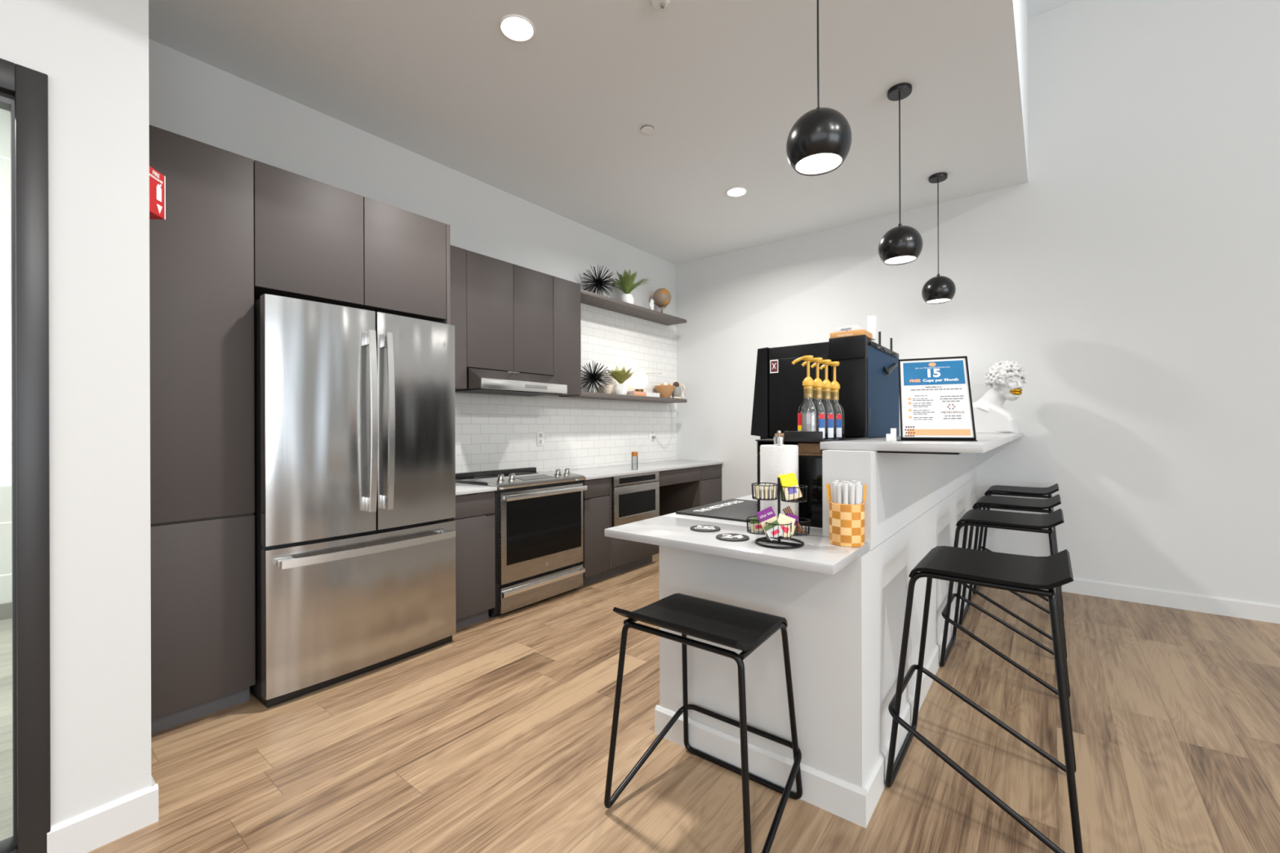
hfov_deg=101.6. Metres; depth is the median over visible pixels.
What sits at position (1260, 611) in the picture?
baseboard
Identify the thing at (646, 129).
sprinkler
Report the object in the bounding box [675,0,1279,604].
wall
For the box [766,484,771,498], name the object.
packet
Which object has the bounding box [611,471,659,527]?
drawer microwave
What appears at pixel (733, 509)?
bar mat
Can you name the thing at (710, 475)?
base cabinet
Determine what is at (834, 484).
straw
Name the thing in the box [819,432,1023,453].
island countertop
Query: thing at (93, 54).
wall
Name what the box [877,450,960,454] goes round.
bracket
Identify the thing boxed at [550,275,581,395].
upper cabinet
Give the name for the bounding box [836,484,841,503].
straw
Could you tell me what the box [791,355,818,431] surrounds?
syrup bottle
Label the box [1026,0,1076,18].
ceiling
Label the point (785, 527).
print
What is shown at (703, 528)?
coaster
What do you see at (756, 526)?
print
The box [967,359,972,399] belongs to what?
acrylic sign holder
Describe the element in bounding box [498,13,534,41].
recessed light
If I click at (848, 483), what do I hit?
straw
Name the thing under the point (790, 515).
packet
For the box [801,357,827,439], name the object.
syrup bottle
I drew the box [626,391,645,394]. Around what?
book
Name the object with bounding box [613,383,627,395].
pot
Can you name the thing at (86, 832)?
baseboard
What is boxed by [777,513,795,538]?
packet
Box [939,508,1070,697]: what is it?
bar stool
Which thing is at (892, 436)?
card holder
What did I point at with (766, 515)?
packet
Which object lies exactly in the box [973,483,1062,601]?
bar stool
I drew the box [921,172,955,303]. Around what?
pendant lamp
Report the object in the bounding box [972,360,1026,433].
bust sculpture
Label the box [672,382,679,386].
pine cone
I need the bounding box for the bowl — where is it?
[600,384,613,393]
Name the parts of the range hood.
control panel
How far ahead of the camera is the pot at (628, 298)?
4.87 m
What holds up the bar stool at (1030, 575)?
on the floor
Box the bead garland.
[673,383,684,399]
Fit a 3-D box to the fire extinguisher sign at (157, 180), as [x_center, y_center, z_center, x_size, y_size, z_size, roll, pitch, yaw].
[-1.590,-0.756,1.704,0.136,0.143,0.060,0,0,38]
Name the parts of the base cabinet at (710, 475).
drawer, door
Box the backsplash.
[454,302,676,473]
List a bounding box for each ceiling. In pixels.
[148,0,1027,264]
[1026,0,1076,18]
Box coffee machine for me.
[751,331,899,442]
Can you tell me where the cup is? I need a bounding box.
[829,500,864,546]
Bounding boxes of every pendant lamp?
[786,0,851,175]
[878,82,923,265]
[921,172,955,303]
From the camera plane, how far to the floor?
1.91 m
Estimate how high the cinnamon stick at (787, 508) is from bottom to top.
0.080 m
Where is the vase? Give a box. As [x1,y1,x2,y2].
[671,386,680,398]
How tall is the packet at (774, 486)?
0.040 m
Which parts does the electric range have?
knob, knob, control panel, oven door, warming drawer, handle, handle, knob, knob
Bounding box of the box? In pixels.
[834,324,863,332]
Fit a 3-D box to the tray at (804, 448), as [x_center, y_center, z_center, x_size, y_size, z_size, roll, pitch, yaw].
[0.686,0.084,2.133,0.250,0.046,0.395,0,0,38]
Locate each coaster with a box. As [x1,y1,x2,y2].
[689,524,719,532]
[715,533,749,541]
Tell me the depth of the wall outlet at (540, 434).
4.27 m
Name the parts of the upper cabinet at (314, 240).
door, door, panel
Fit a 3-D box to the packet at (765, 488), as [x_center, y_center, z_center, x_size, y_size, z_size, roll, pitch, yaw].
[0.395,0.206,1.648,0.006,0.040,0.042,0,0,0]
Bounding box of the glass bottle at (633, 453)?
[631,451,637,470]
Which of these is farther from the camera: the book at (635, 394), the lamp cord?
the lamp cord
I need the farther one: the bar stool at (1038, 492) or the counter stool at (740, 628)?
the bar stool at (1038, 492)
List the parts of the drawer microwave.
control panel, glass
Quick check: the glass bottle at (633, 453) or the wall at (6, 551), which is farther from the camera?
the glass bottle at (633, 453)
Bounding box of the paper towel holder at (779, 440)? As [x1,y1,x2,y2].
[773,430,799,530]
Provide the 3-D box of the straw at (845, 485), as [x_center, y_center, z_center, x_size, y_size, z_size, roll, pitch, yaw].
[0.634,0.267,1.608,0.014,0.181,0.020,0,0,16]
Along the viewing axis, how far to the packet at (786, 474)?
1.64 m
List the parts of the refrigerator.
door, freezer drawer, handle, handle, door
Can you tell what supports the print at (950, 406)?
attached to the framed sign at (935, 401)
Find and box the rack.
[746,477,810,549]
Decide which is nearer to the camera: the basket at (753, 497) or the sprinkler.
the basket at (753, 497)
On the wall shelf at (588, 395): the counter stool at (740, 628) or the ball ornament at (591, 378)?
the ball ornament at (591, 378)
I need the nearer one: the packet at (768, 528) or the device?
the packet at (768, 528)
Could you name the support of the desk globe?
on the wall shelf at (588, 298)
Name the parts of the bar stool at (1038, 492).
leg, leg, seat, rail, leg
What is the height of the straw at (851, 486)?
0.177 m
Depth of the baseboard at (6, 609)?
3.29 m
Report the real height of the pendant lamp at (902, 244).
0.922 m
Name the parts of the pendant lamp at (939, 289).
cord, lamp shade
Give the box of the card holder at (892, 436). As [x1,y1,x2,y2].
[886,428,896,440]
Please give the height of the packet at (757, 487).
0.040 m
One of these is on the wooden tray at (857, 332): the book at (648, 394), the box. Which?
the box
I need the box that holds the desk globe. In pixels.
[652,288,671,312]
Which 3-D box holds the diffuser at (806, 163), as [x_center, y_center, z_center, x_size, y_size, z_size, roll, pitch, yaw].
[0.621,-0.921,1.817,0.159,0.006,0.159,0,0,38]
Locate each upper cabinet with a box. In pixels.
[253,160,450,324]
[449,244,466,389]
[466,249,553,375]
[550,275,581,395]
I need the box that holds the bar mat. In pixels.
[675,498,757,522]
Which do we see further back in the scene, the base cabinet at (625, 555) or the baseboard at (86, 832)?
the base cabinet at (625, 555)
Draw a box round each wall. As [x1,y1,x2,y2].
[0,0,151,826]
[0,108,12,604]
[148,38,675,471]
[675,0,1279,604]
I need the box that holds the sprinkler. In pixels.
[640,124,653,133]
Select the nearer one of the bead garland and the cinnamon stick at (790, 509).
the cinnamon stick at (790, 509)
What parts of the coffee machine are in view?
door, panel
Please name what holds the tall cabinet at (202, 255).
on the floor
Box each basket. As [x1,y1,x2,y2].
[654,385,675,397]
[746,515,765,534]
[751,482,777,500]
[765,522,791,539]
[780,484,807,502]
[791,517,810,536]
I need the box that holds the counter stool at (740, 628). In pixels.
[604,593,802,852]
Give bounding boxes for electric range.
[455,466,586,617]
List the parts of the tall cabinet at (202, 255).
door, door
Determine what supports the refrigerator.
on the floor
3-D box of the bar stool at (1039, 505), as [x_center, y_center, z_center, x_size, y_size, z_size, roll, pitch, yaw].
[2.241,0.803,3.150,0.501,0.783,0.496,0,0,38]
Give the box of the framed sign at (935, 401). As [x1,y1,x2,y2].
[897,355,977,441]
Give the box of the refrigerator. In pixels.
[249,293,456,708]
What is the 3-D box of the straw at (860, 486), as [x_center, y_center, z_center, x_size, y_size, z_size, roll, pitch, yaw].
[0.680,0.269,1.623,0.020,0.175,0.014,0,0,16]
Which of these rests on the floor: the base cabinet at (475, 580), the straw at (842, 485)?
the base cabinet at (475, 580)
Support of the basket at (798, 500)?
on the rack
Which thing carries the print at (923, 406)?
attached to the framed sign at (935, 401)
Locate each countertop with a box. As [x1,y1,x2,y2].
[455,482,497,495]
[549,459,723,479]
[604,493,869,574]
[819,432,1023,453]
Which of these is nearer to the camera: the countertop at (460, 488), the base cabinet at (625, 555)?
the countertop at (460, 488)
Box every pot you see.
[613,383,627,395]
[620,293,634,304]
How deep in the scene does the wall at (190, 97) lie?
3.27 m
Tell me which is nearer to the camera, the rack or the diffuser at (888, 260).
the rack
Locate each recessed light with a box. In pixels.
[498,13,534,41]
[726,186,746,196]
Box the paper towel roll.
[760,444,798,526]
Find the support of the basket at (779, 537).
on the rack
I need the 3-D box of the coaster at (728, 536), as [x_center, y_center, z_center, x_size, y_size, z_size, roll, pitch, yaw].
[0.306,0.366,1.725,0.108,0.006,0.108,0,0,38]
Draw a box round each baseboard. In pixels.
[0,602,12,620]
[46,775,158,852]
[1061,577,1279,623]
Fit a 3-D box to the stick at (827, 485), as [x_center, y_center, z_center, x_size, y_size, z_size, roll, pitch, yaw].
[0.599,0.265,1.645,0.025,0.166,0.005,0,0,-7]
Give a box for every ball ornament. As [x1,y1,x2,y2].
[581,265,616,297]
[581,360,611,392]
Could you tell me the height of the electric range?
0.898 m
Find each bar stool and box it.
[885,546,1083,852]
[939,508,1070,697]
[959,493,1066,640]
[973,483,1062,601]
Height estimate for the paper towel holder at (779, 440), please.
0.354 m
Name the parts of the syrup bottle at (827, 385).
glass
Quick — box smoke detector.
[648,0,671,8]
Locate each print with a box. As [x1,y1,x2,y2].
[755,524,762,528]
[771,528,779,535]
[780,525,789,533]
[787,486,796,494]
[911,386,961,390]
[912,395,934,419]
[939,395,964,418]
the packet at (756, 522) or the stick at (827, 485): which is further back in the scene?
the packet at (756, 522)
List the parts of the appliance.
panel, glass door, rail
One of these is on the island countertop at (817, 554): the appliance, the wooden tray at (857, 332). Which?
the appliance
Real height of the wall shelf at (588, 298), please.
0.032 m
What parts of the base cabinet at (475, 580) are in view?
drawer, door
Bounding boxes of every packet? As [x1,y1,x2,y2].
[750,517,764,532]
[755,485,759,498]
[755,506,777,537]
[759,485,763,498]
[763,486,767,498]
[764,520,784,540]
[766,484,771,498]
[771,485,775,498]
[777,472,794,499]
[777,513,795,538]
[779,473,801,500]
[786,512,798,534]
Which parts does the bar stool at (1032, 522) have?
leg, leg, seat, rail, leg, leg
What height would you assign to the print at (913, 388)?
0.013 m
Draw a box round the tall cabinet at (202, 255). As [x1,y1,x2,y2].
[149,124,255,733]
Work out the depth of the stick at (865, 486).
1.63 m
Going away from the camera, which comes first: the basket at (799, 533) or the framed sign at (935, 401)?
the basket at (799, 533)
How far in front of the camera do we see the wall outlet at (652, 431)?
5.47 m
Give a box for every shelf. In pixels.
[559,391,686,403]
[580,288,686,325]
[755,437,854,441]
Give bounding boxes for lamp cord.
[652,404,672,447]
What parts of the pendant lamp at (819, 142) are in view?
cord, lamp shade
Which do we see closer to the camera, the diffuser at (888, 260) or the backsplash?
the diffuser at (888, 260)
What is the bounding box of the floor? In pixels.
[0,553,1279,852]
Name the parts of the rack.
post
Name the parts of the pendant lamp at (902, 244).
cord, lamp shade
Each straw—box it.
[832,482,837,503]
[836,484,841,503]
[841,484,843,503]
[843,483,848,504]
[847,482,851,504]
[849,484,854,504]
[854,483,859,504]
[859,484,862,503]
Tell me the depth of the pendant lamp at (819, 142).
1.75 m
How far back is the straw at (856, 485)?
1.60 m
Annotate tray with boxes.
[759,442,822,456]
[830,329,871,339]
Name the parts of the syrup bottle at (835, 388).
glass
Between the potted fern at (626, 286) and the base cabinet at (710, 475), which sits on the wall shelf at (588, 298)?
the potted fern at (626, 286)
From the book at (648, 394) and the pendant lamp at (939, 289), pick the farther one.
the book at (648, 394)
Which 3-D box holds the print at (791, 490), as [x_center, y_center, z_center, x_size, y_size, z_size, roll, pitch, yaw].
[0.475,0.200,1.629,0.029,0.025,0.003,0,0,0]
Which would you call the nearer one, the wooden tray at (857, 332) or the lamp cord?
the wooden tray at (857, 332)
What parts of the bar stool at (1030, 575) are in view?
leg, leg, seat, rail, leg, leg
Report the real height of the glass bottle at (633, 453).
0.154 m
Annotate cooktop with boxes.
[455,471,551,485]
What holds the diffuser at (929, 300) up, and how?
attached to the pendant lamp at (939, 289)
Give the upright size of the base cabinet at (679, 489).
0.808 m
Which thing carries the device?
on the coffee machine
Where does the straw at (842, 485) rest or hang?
in the cup
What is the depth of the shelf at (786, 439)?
1.94 m
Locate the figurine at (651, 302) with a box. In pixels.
[648,298,653,310]
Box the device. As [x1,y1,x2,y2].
[866,315,875,340]
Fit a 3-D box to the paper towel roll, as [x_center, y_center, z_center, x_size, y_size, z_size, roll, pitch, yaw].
[0.499,0.212,1.873,0.133,0.289,0.133,0,0,38]
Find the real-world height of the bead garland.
0.163 m
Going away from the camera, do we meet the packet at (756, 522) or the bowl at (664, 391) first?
the packet at (756, 522)
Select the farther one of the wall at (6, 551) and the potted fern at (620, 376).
the potted fern at (620, 376)
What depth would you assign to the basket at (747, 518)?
1.65 m
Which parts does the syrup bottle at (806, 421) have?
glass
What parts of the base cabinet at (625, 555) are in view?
panel, door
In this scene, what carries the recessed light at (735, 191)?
in the ceiling at (553, 121)
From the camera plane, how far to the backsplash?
4.74 m
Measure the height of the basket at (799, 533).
0.045 m
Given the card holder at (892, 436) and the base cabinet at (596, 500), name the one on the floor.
the base cabinet at (596, 500)
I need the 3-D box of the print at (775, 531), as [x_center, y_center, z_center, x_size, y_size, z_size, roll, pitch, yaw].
[0.411,0.321,1.580,0.026,0.021,0.001,0,0,0]
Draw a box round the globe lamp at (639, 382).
[630,371,648,391]
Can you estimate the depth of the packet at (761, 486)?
1.63 m
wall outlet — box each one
[537,431,543,445]
[650,429,654,440]
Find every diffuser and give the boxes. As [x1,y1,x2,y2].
[795,153,841,173]
[884,256,915,263]
[927,298,950,302]
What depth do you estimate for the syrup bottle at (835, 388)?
2.17 m
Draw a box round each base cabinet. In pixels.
[451,490,495,629]
[581,477,609,585]
[603,476,658,578]
[658,466,700,515]
[700,463,721,506]
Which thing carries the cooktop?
in the electric range
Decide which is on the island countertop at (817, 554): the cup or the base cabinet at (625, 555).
the cup
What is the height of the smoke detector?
0.034 m
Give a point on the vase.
(677, 392)
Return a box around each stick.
[786,506,801,532]
[787,506,803,533]
[826,484,830,510]
[828,484,831,501]
[862,484,866,502]
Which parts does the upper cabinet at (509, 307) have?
door, door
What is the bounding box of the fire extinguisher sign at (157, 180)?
[149,166,165,219]
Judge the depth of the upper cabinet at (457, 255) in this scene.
3.39 m
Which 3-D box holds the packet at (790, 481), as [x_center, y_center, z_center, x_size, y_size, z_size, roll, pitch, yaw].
[0.471,0.190,1.635,0.066,0.086,0.018,0,0,0]
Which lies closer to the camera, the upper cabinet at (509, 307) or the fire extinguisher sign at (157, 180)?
the fire extinguisher sign at (157, 180)
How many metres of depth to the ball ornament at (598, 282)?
4.61 m
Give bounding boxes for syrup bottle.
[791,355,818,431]
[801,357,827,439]
[810,359,836,439]
[819,361,844,438]
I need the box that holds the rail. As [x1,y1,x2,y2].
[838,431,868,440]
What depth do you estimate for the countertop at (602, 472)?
4.66 m
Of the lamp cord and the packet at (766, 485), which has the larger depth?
the lamp cord
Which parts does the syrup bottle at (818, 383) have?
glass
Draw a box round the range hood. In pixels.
[454,367,567,396]
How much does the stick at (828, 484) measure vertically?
0.166 m
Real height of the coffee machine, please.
0.822 m
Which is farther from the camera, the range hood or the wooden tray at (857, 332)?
the range hood
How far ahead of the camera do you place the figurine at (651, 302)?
5.23 m
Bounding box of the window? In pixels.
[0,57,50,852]
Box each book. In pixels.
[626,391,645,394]
[626,393,646,395]
[645,391,659,397]
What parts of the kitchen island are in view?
baseboard, baseboard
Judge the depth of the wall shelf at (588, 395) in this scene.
4.81 m
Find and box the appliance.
[755,431,854,527]
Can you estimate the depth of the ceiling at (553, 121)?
2.82 m
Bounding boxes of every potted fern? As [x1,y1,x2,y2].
[604,269,649,304]
[606,365,659,395]
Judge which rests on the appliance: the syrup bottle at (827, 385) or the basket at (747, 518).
the syrup bottle at (827, 385)
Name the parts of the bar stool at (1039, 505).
leg, leg, seat, rail, leg, leg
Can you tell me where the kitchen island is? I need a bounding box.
[654,449,976,828]
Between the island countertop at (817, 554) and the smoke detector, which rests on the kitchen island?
the island countertop at (817, 554)
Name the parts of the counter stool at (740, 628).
leg, rail, rail, leg, seat, leg, rail, leg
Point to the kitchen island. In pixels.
(844, 628)

